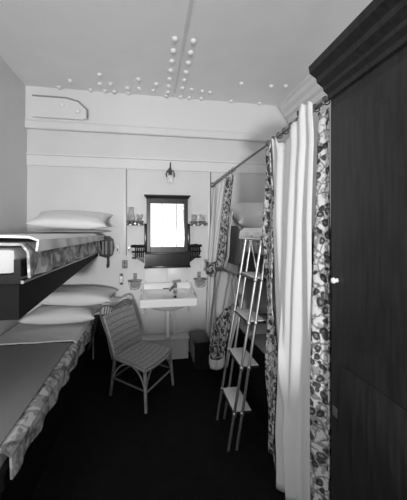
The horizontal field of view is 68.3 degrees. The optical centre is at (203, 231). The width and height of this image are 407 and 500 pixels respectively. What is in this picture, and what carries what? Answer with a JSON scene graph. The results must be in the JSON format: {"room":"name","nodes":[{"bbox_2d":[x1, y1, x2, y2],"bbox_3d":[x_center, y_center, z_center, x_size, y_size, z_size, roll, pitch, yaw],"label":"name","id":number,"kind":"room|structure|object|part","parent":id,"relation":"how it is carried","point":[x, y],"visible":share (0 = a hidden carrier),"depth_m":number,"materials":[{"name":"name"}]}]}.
{"room":"ship cabin","nodes":[
{"label":"ship cabin","id":0,"kind":"room"},
{"bbox_2d":[0,56,26,335],"bbox_3d":[-1.637,-0.075,0.798,0.100,3.250,5.550,0,0,-10],"label":"wall","id":1,"kind":"structure","parent":0,"point":[13,132],"depth_m":3.16,"materials":[{"name":"white paint"}]},
{"bbox_2d":[0,236,114,320],"bbox_3d":[-1.383,0.242,2.494,0.999,0.384,2.298,0,0,-10],"label":"upper berth","id":2,"kind":"object","parent":1,"relation":"attached to","point":[19,294],"visible":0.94,"depth_m":1.57,"materials":[{"name":"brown wood"}]},
{"bbox_2d":[0,246,26,273],"bbox_3d":[-1.483,0.142,2.475,0.778,0.124,2.258,0,0,-10],"label":"mattress","id":3,"kind":"object","parent":2,"relation":"on","point":[8,254],"visible":0.23,"depth_m":1.44,"materials":[{"name":"grey fabric"}]},
{"bbox_2d":[0,238,100,277],"bbox_3d":[-1.421,0.135,2.376,0.844,0.173,2.062,0,0,-10],"label":"coverlet","id":4,"kind":"object","parent":3,"relation":"on","point":[38,262],"visible":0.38,"depth_m":1.79,"materials":[{"name":"grey fabric"}]},
{"bbox_2d":[0,233,103,250],"bbox_3d":[-1.419,0.056,2.463,0.880,0.082,2.152,0,0,-10],"label":"sheet","id":5,"kind":"object","parent":4,"relation":"on","point":[46,241],"visible":1,"depth_m":1.87,"materials":[{"name":"white fabric"}]},
{"bbox_2d":[26,229,110,232],"bbox_3d":[-1.473,-0.008,3.332,0.840,0.041,0.420,0,0,-10],"label":"pillow","id":6,"kind":"object","parent":5,"relation":"on","point":[80,230],"visible":1,"depth_m":3.18,"materials":[{"name":"white fabric"}]},
{"bbox_2d":[26,210,111,228],"bbox_3d":[-1.442,-0.139,3.297,0.805,0.220,0.435,0,0,-10],"label":"pillow","id":7,"kind":"object","parent":6,"relation":"on","point":[66,219],"visible":1,"depth_m":3.15,"materials":[{"name":"white fabric"}]},
{"bbox_3d":[-1.476,0.333,2.463,0.803,0.174,2.230,0,0,-10],"label":"under frame","id":8,"kind":"part","parent":2,"relation":"part of","materials":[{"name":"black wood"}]},
{"bbox_3d":[-1.063,0.238,2.551,0.018,0.018,2.298,0,0,-10],"label":"edge rail","id":9,"kind":"part","parent":2,"relation":"part of","materials":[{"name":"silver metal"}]},
{"bbox_2d":[27,129,273,351],"bbox_3d":[-0.479,-0.075,3.876,3.470,3.250,0.100,0,0,-10],"label":"wall","id":10,"kind":"structure","parent":0,"point":[100,190],"depth_m":3.76,"materials":[{"name":"white paint"}]},
{"bbox_2d":[32,94,87,120],"bbox_3d":[-1.673,-1.458,3.518,0.609,0.251,0.080,0,0,-10],"label":"gusset plate","id":11,"kind":"object","parent":10,"relation":"attached to","point":[43,106],"visible":1,"depth_m":3.50,"materials":[{"name":"white painted metal"}]},
{"bbox_2d":[116,244,119,253],"bbox_3d":[-1.054,0.205,3.683,0.045,0.120,0.075,0,0,-10],"label":"plate","id":12,"kind":"object","parent":10,"relation":"attached to","point":[117,245],"visible":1,"depth_m":3.69,"materials":[{"name":"white ceramic"}]},
{"bbox_2d":[120,273,122,284],"bbox_3d":[-1.016,0.585,3.710,0.044,0.140,0.035,0,0,-10],"label":"bell push","id":13,"kind":"object","parent":10,"relation":"attached to","point":[121,275],"visible":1,"depth_m":3.70,"materials":[{"name":"white ceramic"}]},
{"bbox_2d":[122,169,127,268],"bbox_3d":[-0.973,-0.168,3.708,0.066,1.235,0.055,0,0,-10],"label":"panel strip","id":14,"kind":"object","parent":10,"relation":"attached to","point":[124,261],"visible":1,"depth_m":3.72,"materials":[{"name":"white paint"}]},
{"bbox_2d":[127,244,130,252],"bbox_3d":[-0.921,0.205,3.707,0.045,0.120,0.075,0,0,-10],"label":"plate","id":15,"kind":"object","parent":10,"relation":"attached to","point":[128,245],"visible":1,"depth_m":3.71,"materials":[{"name":"white metal"}]},
{"bbox_2d":[128,273,141,289],"bbox_3d":[-0.836,0.610,3.658,0.167,0.190,0.174,0,0,31],"label":"soap dish","id":16,"kind":"object","parent":10,"relation":"attached to","point":[133,284],"visible":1,"depth_m":3.60,"materials":[{"name":"grey metal"}]},
{"bbox_2d":[128,280,140,289],"bbox_3d":[-0.838,0.652,3.654,0.156,0.105,0.156,0,0,-10],"label":"glass bowl","id":17,"kind":"object","parent":16,"relation":"on","point":[133,284],"depth_m":3.60,"materials":[{"name":"white"}]},
{"bbox_2d":[126,221,143,225],"bbox_3d":[-0.844,-0.108,3.694,0.212,0.056,0.128,0,0,-10],"label":"holder","id":18,"kind":"object","parent":10,"relation":"attached to","point":[130,224],"visible":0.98,"depth_m":3.66,"materials":[{"name":"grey metal"}]},
{"bbox_2d":[126,207,134,223],"bbox_3d":[-0.893,-0.199,3.675,0.116,0.205,0.116,0,0,-10],"label":"carafe","id":19,"kind":"object","parent":18,"relation":"on","point":[130,216],"visible":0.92,"depth_m":3.64,"materials":[{"name":"clear glass"}]},
{"bbox_2d":[136,214,142,223],"bbox_3d":[-0.790,-0.159,3.693,0.080,0.125,0.080,0,0,-10],"label":"tumbler","id":20,"kind":"object","parent":18,"relation":"in","point":[138,216],"visible":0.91,"depth_m":3.66,"materials":[{"name":"clear glass"}]},
{"bbox_2d":[26,152,265,173],"bbox_3d":[-0.468,-0.859,3.812,3.270,0.147,0.030,0,0,-10],"label":"trim","id":21,"kind":"structure","parent":10,"relation":"attached to","point":[33,159],"depth_m":3.75,"materials":[{"name":"white paint"}]},
{"bbox_2d":[25,86,288,142],"bbox_3d":[-0.464,-1.456,3.794,3.270,0.488,0.068,0,0,-10],"label":"trim","id":22,"kind":"structure","parent":10,"relation":"attached to","point":[108,113],"depth_m":3.77,"materials":[{"name":"white paint"}]},
{"bbox_3d":[-0.464,-1.264,3.794,3.270,0.103,0.068,0,0,-10],"label":"foot moulding","id":23,"kind":"part","parent":22,"relation":"part of","materials":[{"name":"white paint"}]},
{"bbox_2d":[141,332,189,359],"bbox_3d":[-0.491,1.420,3.716,0.620,0.260,0.209,0,0,-10],"label":"plinth","id":24,"kind":"object","parent":10,"relation":"attached to","point":[178,343],"depth_m":3.67,"materials":[{"name":"white paint"}]},
{"bbox_3d":[-0.491,1.302,3.716,0.620,0.024,0.209,0,0,-10],"label":"casing lid","id":25,"kind":"part","parent":24,"relation":"part of","materials":[{"name":"white paint"}]},
{"bbox_2d":[131,194,201,268],"bbox_3d":[-0.456,-0.008,3.763,0.896,0.908,0.129,0,0,-10],"label":"mirror","id":26,"kind":"object","parent":10,"relation":"attached to","point":[167,244],"visible":1,"depth_m":3.74,"materials":[{"name":"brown wood"}]},
{"bbox_3d":[-0.820,0.175,3.674,0.195,0.036,0.082,0,0,19],"label":"rack rail","id":27,"kind":"part","parent":26,"relation":"part of","materials":[{"name":"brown wood"}]},
{"bbox_2d":[151,203,183,246],"bbox_3d":[-0.458,-0.084,3.788,0.415,0.542,0.078,0,0,-10],"label":"mirror glass","id":28,"kind":"object","parent":26,"relation":"attached to","point":[167,219],"depth_m":3.75,"materials":[{"name":"white"}]},
{"bbox_3d":[-0.456,-0.083,3.778,0.512,0.665,0.099,0,0,-10],"label":"frame","id":29,"kind":"part","parent":26,"relation":"part of","materials":[{"name":"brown wood"}]},
{"bbox_3d":[-0.454,-0.439,3.764,0.572,0.046,0.129,0,0,-10],"label":"cornice","id":30,"kind":"part","parent":26,"relation":"part of","materials":[{"name":"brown wood"}]},
{"bbox_3d":[-0.453,0.433,3.766,0.573,0.026,0.124,0,0,-10],"label":"apron rail","id":31,"kind":"part","parent":26,"relation":"part of","materials":[{"name":"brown wood"}]},
{"bbox_3d":[-0.090,0.175,3.820,0.157,0.036,0.107,0,0,-10],"label":"rack rail","id":32,"kind":"part","parent":26,"relation":"part of","materials":[{"name":"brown wood"}]},
{"bbox_2d":[145,268,188,282],"bbox_3d":[-0.463,0.542,3.818,0.560,0.185,0.018,0,0,-10],"label":"board","id":33,"kind":"object","parent":10,"relation":"attached to","point":[151,274],"visible":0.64,"depth_m":3.81,"materials":[{"name":"white paint"}]},
{"bbox_3d":[-0.602,0.542,3.796,0.279,0.185,0.013,0,0,-10],"label":"panel","id":34,"kind":"part","parent":33,"relation":"part of","materials":[{"name":"white paint"}]},
{"bbox_3d":[-0.325,0.542,3.847,0.278,0.185,0.011,0,0,-10],"label":"panel","id":35,"kind":"part","parent":33,"relation":"part of","materials":[{"name":"white paint"}]},
{"bbox_2d":[140,280,197,338],"bbox_3d":[-0.427,0.943,3.586,0.650,0.695,0.489,0,0,-10],"label":"washbasin","id":36,"kind":"object","parent":10,"relation":"attached to","point":[167,297],"visible":1,"depth_m":3.61,"materials":[{"name":"white ceramic"}]},
{"bbox_2d":[140,288,197,310],"bbox_3d":[-0.427,0.821,3.585,0.646,0.227,0.488,0,0,-10],"label":"basin","id":37,"kind":"object","parent":36,"relation":"in","point":[160,299],"depth_m":3.43,"materials":[{"name":"white ceramic"}]},
{"bbox_2d":[169,280,180,292],"bbox_3d":[-0.349,0.673,3.655,0.155,0.155,0.138,0,0,-10],"label":"faucet","id":38,"kind":"object","parent":36,"relation":"on","point":[174,286],"depth_m":3.69,"materials":[{"name":"grey metal"}]},
{"bbox_2d":[166,162,174,183],"bbox_3d":[-0.418,-0.735,3.763,0.118,0.270,0.144,0,0,-10],"label":"wall lamp","id":39,"kind":"object","parent":10,"relation":"attached to","point":[170,178],"visible":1,"depth_m":3.72,"materials":[{"name":"white glass"}]},
{"bbox_3d":[-0.413,-0.656,3.736,0.090,0.112,0.090,0,0,-10],"label":"lamp shade","id":40,"kind":"part","parent":39,"relation":"part of","materials":[{"name":"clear glass"}]},
{"bbox_2d":[190,221,207,225],"bbox_3d":[-0.055,-0.108,3.836,0.239,0.056,0.128,0,0,-10],"label":"holder","id":41,"kind":"object","parent":10,"relation":"attached to","point":[191,224],"visible":0.92,"depth_m":3.79,"materials":[{"name":"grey metal"}]},
{"bbox_2d":[191,214,196,223],"bbox_3d":[-0.117,-0.159,3.814,0.080,0.125,0.080,0,0,-10],"label":"tumbler","id":42,"kind":"object","parent":41,"relation":"on","point":[193,216],"visible":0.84,"depth_m":3.78,"materials":[{"name":"clear glass"}]},
{"bbox_2d":[199,214,204,223],"bbox_3d":[-0.014,-0.159,3.833,0.080,0.125,0.080,0,0,-10],"label":"tumbler","id":43,"kind":"object","parent":41,"relation":"on","point":[202,216],"visible":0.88,"depth_m":3.80,"materials":[{"name":"clear glass"}]},
{"bbox_2d":[194,272,206,287],"bbox_3d":[-0.039,0.610,3.802,0.167,0.190,0.174,0,0,31],"label":"soap dish","id":44,"kind":"object","parent":10,"relation":"attached to","point":[199,282],"visible":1,"depth_m":3.75,"materials":[{"name":"grey metal"}]},
{"bbox_2d":[194,278,205,287],"bbox_3d":[-0.041,0.652,3.798,0.156,0.105,0.156,0,0,-10],"label":"glass bowl","id":45,"kind":"object","parent":44,"relation":"on","point":[199,282],"depth_m":3.74,"materials":[{"name":"white"}]},
{"bbox_2d":[208,172,210,258],"bbox_3d":[0.076,-0.217,3.912,0.040,1.135,0.025,0,0,-10],"label":"panel strip","id":46,"kind":"object","parent":10,"relation":"attached to","point":[209,173],"visible":0.74,"depth_m":3.90,"materials":[{"name":"white paint"}]},
{"bbox_2d":[211,96,329,187],"bbox_3d":[0.359,-0.626,2.653,0.097,0.092,2.604,0,0,-10],"label":"rail","id":47,"kind":"object","parent":10,"relation":"attached to","point":[317,106],"visible":0.52,"depth_m":2.10,"materials":[{"name":"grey metal"}]},
{"bbox_2d":[206,167,239,369],"bbox_3d":[0.152,0.408,3.266,0.225,2.084,1.229,0,0,-10],"label":"curtain","id":48,"kind":"object","parent":47,"relation":"hanging from","point":[221,292],"visible":0.98,"depth_m":3.15,"materials":[{"name":"white fabric"}]},
{"bbox_3d":[0.145,0.442,3.492,0.159,2.016,0.781,0,0,-10],"label":"panel","id":49,"kind":"part","parent":48,"relation":"part of","materials":[{"name":"white fabric"}]},
{"bbox_2d":[262,96,330,499],"bbox_3d":[0.484,0.438,1.715,0.113,2.165,0.736,0,0,-9],"label":"curtain","id":50,"kind":"object","parent":47,"relation":"hanging from","point":[299,361],"visible":0.99,"depth_m":1.59,"materials":[{"name":"white fabric"}]},
{"bbox_3d":[0.490,0.438,1.697,0.117,2.165,0.533,0,0,-10],"label":"panel","id":51,"kind":"part","parent":50,"relation":"part of","materials":[{"name":"white fabric"}]},
{"bbox_2d":[30,352,284,499],"bbox_3d":[0.012,1.600,1.145,3.470,0.100,5.650,0,0,-10],"label":"floor","id":52,"kind":"structure","parent":0,"point":[106,447],"depth_m":2.18,"materials":[{"name":"carpet"}]},
{"bbox_2d":[0,314,113,499],"bbox_3d":[-1.358,1.268,2.498,1.049,0.564,2.299,0,0,-10],"label":"bed base","id":53,"kind":"object","parent":52,"relation":"on","point":[22,486],"visible":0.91,"depth_m":2.10,"materials":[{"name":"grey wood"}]},
{"bbox_2d":[0,453,7,467],"bbox_3d":[-1.520,1.119,2.479,0.706,0.118,2.238,0,0,-10],"label":"mattress","id":54,"kind":"object","parent":53,"relation":"on","point":[3,457],"visible":0.06,"depth_m":1.46,"materials":[{"name":"grey fabric"}]},
{"bbox_2d":[0,323,91,479],"bbox_3d":[-1.459,1.109,2.364,0.766,0.146,2.031,0,0,-10],"label":"coverlet","id":55,"kind":"object","parent":54,"relation":"on","point":[29,425],"visible":0.33,"depth_m":1.84,"materials":[{"name":"grey fabric"}]},
{"bbox_2d":[0,342,70,445],"bbox_3d":[-1.431,1.023,2.034,0.684,0.026,1.350,0,0,-10],"label":"blanket","id":56,"kind":"object","parent":55,"relation":"on","point":[24,369],"visible":1,"depth_m":2.13,"materials":[{"name":"grey fabric"}]},
{"bbox_2d":[0,320,90,344],"bbox_3d":[-1.614,1.013,3.150,0.738,0.041,0.883,0,0,-10],"label":"sheet","id":57,"kind":"object","parent":55,"relation":"on","point":[22,333],"visible":0.73,"depth_m":2.94,"materials":[{"name":"white fabric"}]},
{"bbox_2d":[18,305,100,324],"bbox_3d":[-1.539,0.892,3.300,0.740,0.173,0.500,0,0,-10],"label":"pillow","id":58,"kind":"object","parent":57,"relation":"on","point":[45,314],"visible":0.87,"depth_m":3.12,"materials":[{"name":"white fabric"}]},
{"bbox_2d":[39,286,118,305],"bbox_3d":[-1.414,0.705,3.342,0.840,0.178,0.500,0,0,-7],"label":"pillow","id":59,"kind":"object","parent":58,"relation":"on","point":[64,295],"visible":0.86,"depth_m":3.16,"materials":[{"name":"white fabric"}]},
{"bbox_3d":[-1.221,1.098,3.297,0.020,0.225,0.484,0,0,-10],"label":"edge rod","id":60,"kind":"part","parent":53,"relation":"part of","materials":[{"name":"grey metal"}]},
{"bbox_3d":[-1.209,1.098,3.299,0.024,0.225,0.485,0,0,-8],"label":"edge rod","id":61,"kind":"part","parent":53,"relation":"part of","materials":[{"name":"grey metal"}]},
{"bbox_3d":[-1.184,1.280,3.673,0.290,0.540,0.049,0,0,-10],"label":"head panel","id":62,"kind":"part","parent":53,"relation":"part of","materials":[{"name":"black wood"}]},
{"bbox_2d":[99,299,173,413],"bbox_3d":[-0.651,1.138,2.954,0.691,0.829,0.525,0,0,31],"label":"wicker chair","id":63,"kind":"object","parent":52,"relation":"on","point":[121,326],"visible":1,"depth_m":2.94,"materials":[{"name":"wicker"}]},
{"bbox_3d":[-0.856,1.373,2.836,0.085,0.359,0.032,0,0,31],"label":"leg","id":64,"kind":"part","parent":63,"relation":"part of","materials":[{"name":"wicker"}]},
{"bbox_3d":[-0.828,0.987,3.075,0.185,0.373,0.477,0,0,21],"label":"backrest","id":65,"kind":"part","parent":63,"relation":"part of","materials":[{"name":"wicker"}]},
{"bbox_3d":[-0.586,1.186,2.905,0.475,0.037,0.496,0,0,29],"label":"seat","id":66,"kind":"part","parent":63,"relation":"part of","materials":[{"name":"wicker"}]},
{"bbox_3d":[-0.500,1.378,2.583,0.032,0.346,0.057,0,0,-25],"label":"leg","id":67,"kind":"part","parent":63,"relation":"part of","materials":[{"name":"wicker"}]},
{"bbox_3d":[-0.327,1.378,3.038,0.060,0.347,0.032,0,0,5],"label":"leg","id":68,"kind":"part","parent":63,"relation":"part of","materials":[{"name":"wicker"}]},
{"bbox_2d":[189,330,209,371],"bbox_3d":[-0.053,1.385,3.515,0.189,0.330,0.407,0,0,-10],"label":"wooden chest","id":69,"kind":"object","parent":52,"relation":"on","point":[199,341],"visible":0.95,"depth_m":3.34,"materials":[{"name":"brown wood"}]},
{"bbox_3d":[-0.133,1.353,3.486,0.006,0.175,0.350,0,0,-10],"label":"panel","id":70,"kind":"part","parent":69,"relation":"part of","materials":[{"name":"grey wood"}]},
{"bbox_3d":[-0.052,1.235,3.515,0.187,0.030,0.407,0,0,-10],"label":"lid","id":71,"kind":"part","parent":69,"relation":"part of","materials":[{"name":"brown wood"}]},
{"bbox_2d":[216,235,272,451],"bbox_3d":[0.306,0.786,2.331,0.347,1.531,0.390,0,0,-10],"label":"ladder","id":72,"kind":"object","parent":52,"relation":"on","point":[237,402],"visible":0.99,"depth_m":2.24,"materials":[{"name":"silver metal"}]},
{"bbox_3d":[0.236,0.800,2.501,0.270,1.503,0.021,0,0,-10],"label":"rail","id":73,"kind":"part","parent":72,"relation":"part of","materials":[{"name":"silver metal"}]},
{"bbox_3d":[0.289,0.800,2.511,0.254,1.503,0.021,0,0,-10],"label":"rail","id":74,"kind":"part","parent":72,"relation":"part of","materials":[{"name":"silver metal"}]},
{"bbox_3d":[0.299,0.800,2.147,0.270,1.503,0.021,0,0,-10],"label":"rail","id":75,"kind":"part","parent":72,"relation":"part of","materials":[{"name":"silver metal"}]},
{"bbox_3d":[0.353,0.800,2.157,0.254,1.503,0.021,0,0,-10],"label":"rail","id":76,"kind":"part","parent":72,"relation":"part of","materials":[{"name":"silver metal"}]},
{"bbox_3d":[0.403,0.190,2.408,0.011,0.243,0.078,0,0,-31],"label":"brace rod","id":77,"kind":"part","parent":72,"relation":"part of","materials":[{"name":"silver metal"}]},
{"bbox_2d":[225,321,276,447],"bbox_3d":[0.892,1.183,2.776,0.959,0.735,2.548,0,0,-10],"label":"lower berth","id":78,"kind":"object","parent":52,"relation":"on","point":[256,396],"visible":0.15,"depth_m":2.56,"materials":[{"name":"black wood"}]},
{"bbox_3d":[0.907,1.082,2.780,0.910,0.134,2.510,0,0,-10],"label":"mattress","id":79,"kind":"object","parent":78,"relation":"on","visible":0},
{"bbox_2d":[236,307,275,336],"bbox_3d":[0.775,0.985,3.472,0.905,0.045,1.081,0,0,-10],"label":"sheet","id":80,"kind":"object","parent":79,"relation":"on","point":[261,328],"visible":0.09,"depth_m":3.08,"materials":[{"name":"white fabric"}]},
{"bbox_2d":[235,276,275,313],"bbox_3d":[0.733,0.750,3.607,0.780,0.387,0.446,0,0,-10],"label":"pillow","id":81,"kind":"object","parent":80,"relation":"on","point":[249,283],"visible":0.3,"depth_m":3.46,"materials":[{"name":"white fabric"}]},
{"bbox_2d":[249,333,276,353],"bbox_3d":[0.996,0.981,2.242,0.907,0.041,1.381,0,0,-10],"label":"blanket","id":82,"kind":"object","parent":79,"relation":"on","point":[260,339],"visible":0.04,"depth_m":2.69,"materials":[{"name":"grey fabric"}]},
{"bbox_2d":[308,0,406,499],"bbox_3d":[1.116,0.405,0.987,1.152,2.290,0.918,0,0,-10],"label":"wardrobe","id":83,"kind":"object","parent":52,"relation":"on","point":[362,72],"visible":1,"depth_m":1.08,"materials":[{"name":"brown wood"}]},
{"bbox_3d":[0.563,0.770,1.285,0.004,0.040,0.030,0,0,-10],"label":"key plate","id":84,"kind":"part","parent":83,"relation":"part of","materials":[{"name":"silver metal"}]},
{"bbox_3d":[0.553,0.205,1.268,0.028,0.025,0.026,0,0,-10],"label":"door handle","id":85,"kind":"part","parent":83,"relation":"part of","materials":[{"name":"white metal"}]},
{"bbox_3d":[1.116,-0.665,0.987,1.152,0.150,0.918,0,0,-10],"label":"cornice","id":86,"kind":"part","parent":83,"relation":"part of","materials":[{"name":"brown wood"}]},
{"bbox_3d":[0.635,0.405,0.947,0.018,1.890,0.740,0,0,-10],"label":"door","id":87,"kind":"part","parent":83,"relation":"part of","materials":[{"name":"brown wood"}]},
{"bbox_3d":[0.620,-0.010,0.957,0.008,0.880,0.585,0,0,-10],"label":"door panel","id":88,"kind":"part","parent":83,"relation":"part of","materials":[{"name":"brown wood"}]},
{"bbox_3d":[0.620,0.900,0.957,0.008,0.700,0.585,0,0,-10],"label":"door panel","id":89,"kind":"part","parent":83,"relation":"part of","materials":[{"name":"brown wood"}]},
{"bbox_2d":[0,0,372,105],"bbox_3d":[0.012,-1.737,1.145,3.470,0.126,5.650,0,0,-10],"label":"ceiling","id":90,"kind":"structure","parent":0,"point":[258,52],"depth_m":2.69,"materials":[{"name":"white paint"}]},
{"bbox_2d":[288,95,330,285],"bbox_3d":[1.680,-0.075,1.395,0.100,3.250,5.550,0,0,-10],"label":"wall","id":91,"kind":"structure","parent":0,"point":[324,107],"depth_m":3.40,"materials":[{"name":"white paint"}]},
{"bbox_2d":[224,226,313,265],"bbox_3d":[0.892,0.142,2.776,0.959,0.415,2.548,0,0,-10],"label":"upper berth","id":92,"kind":"object","parent":91,"relation":"attached to","point":[236,244],"visible":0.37,"depth_m":3.08,"materials":[{"name":"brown wood"}]},
{"bbox_3d":[0.907,0.062,2.780,0.910,0.133,2.510,0,0,-10],"label":"mattress","id":93,"kind":"object","parent":92,"relation":"on","visible":0},
{"bbox_2d":[239,224,330,243],"bbox_3d":[0.953,0.009,2.274,0.979,0.120,1.462,0,0,-10],"label":"coverlet","id":94,"kind":"object","parent":93,"relation":"on","point":[245,232],"visible":0.07,"depth_m":2.55,"materials":[{"name":"white fabric"}]},
{"bbox_3d":[0.773,-0.015,3.512,0.895,0.031,1.000,0,0,-10],"label":"sheet","id":95,"kind":"object","parent":93,"relation":"on","visible":0},
{"bbox_2d":[230,202,263,227],"bbox_3d":[0.732,-0.209,3.668,0.840,0.334,0.512,0,0,-14],"label":"pillow","id":96,"kind":"object","parent":95,"relation":"on","point":[250,215],"visible":0.53,"depth_m":3.44,"materials":[{"name":"white fabric"}]},
{"bbox_2d":[278,74,326,123],"bbox_3d":[1.550,-1.575,1.381,0.160,0.250,5.370,0,0,-10],"label":"trim","id":97,"kind":"structure","parent":91,"relation":"attached to","point":[308,89],"depth_m":3.51,"materials":[{"name":"white paint"}]}
]}

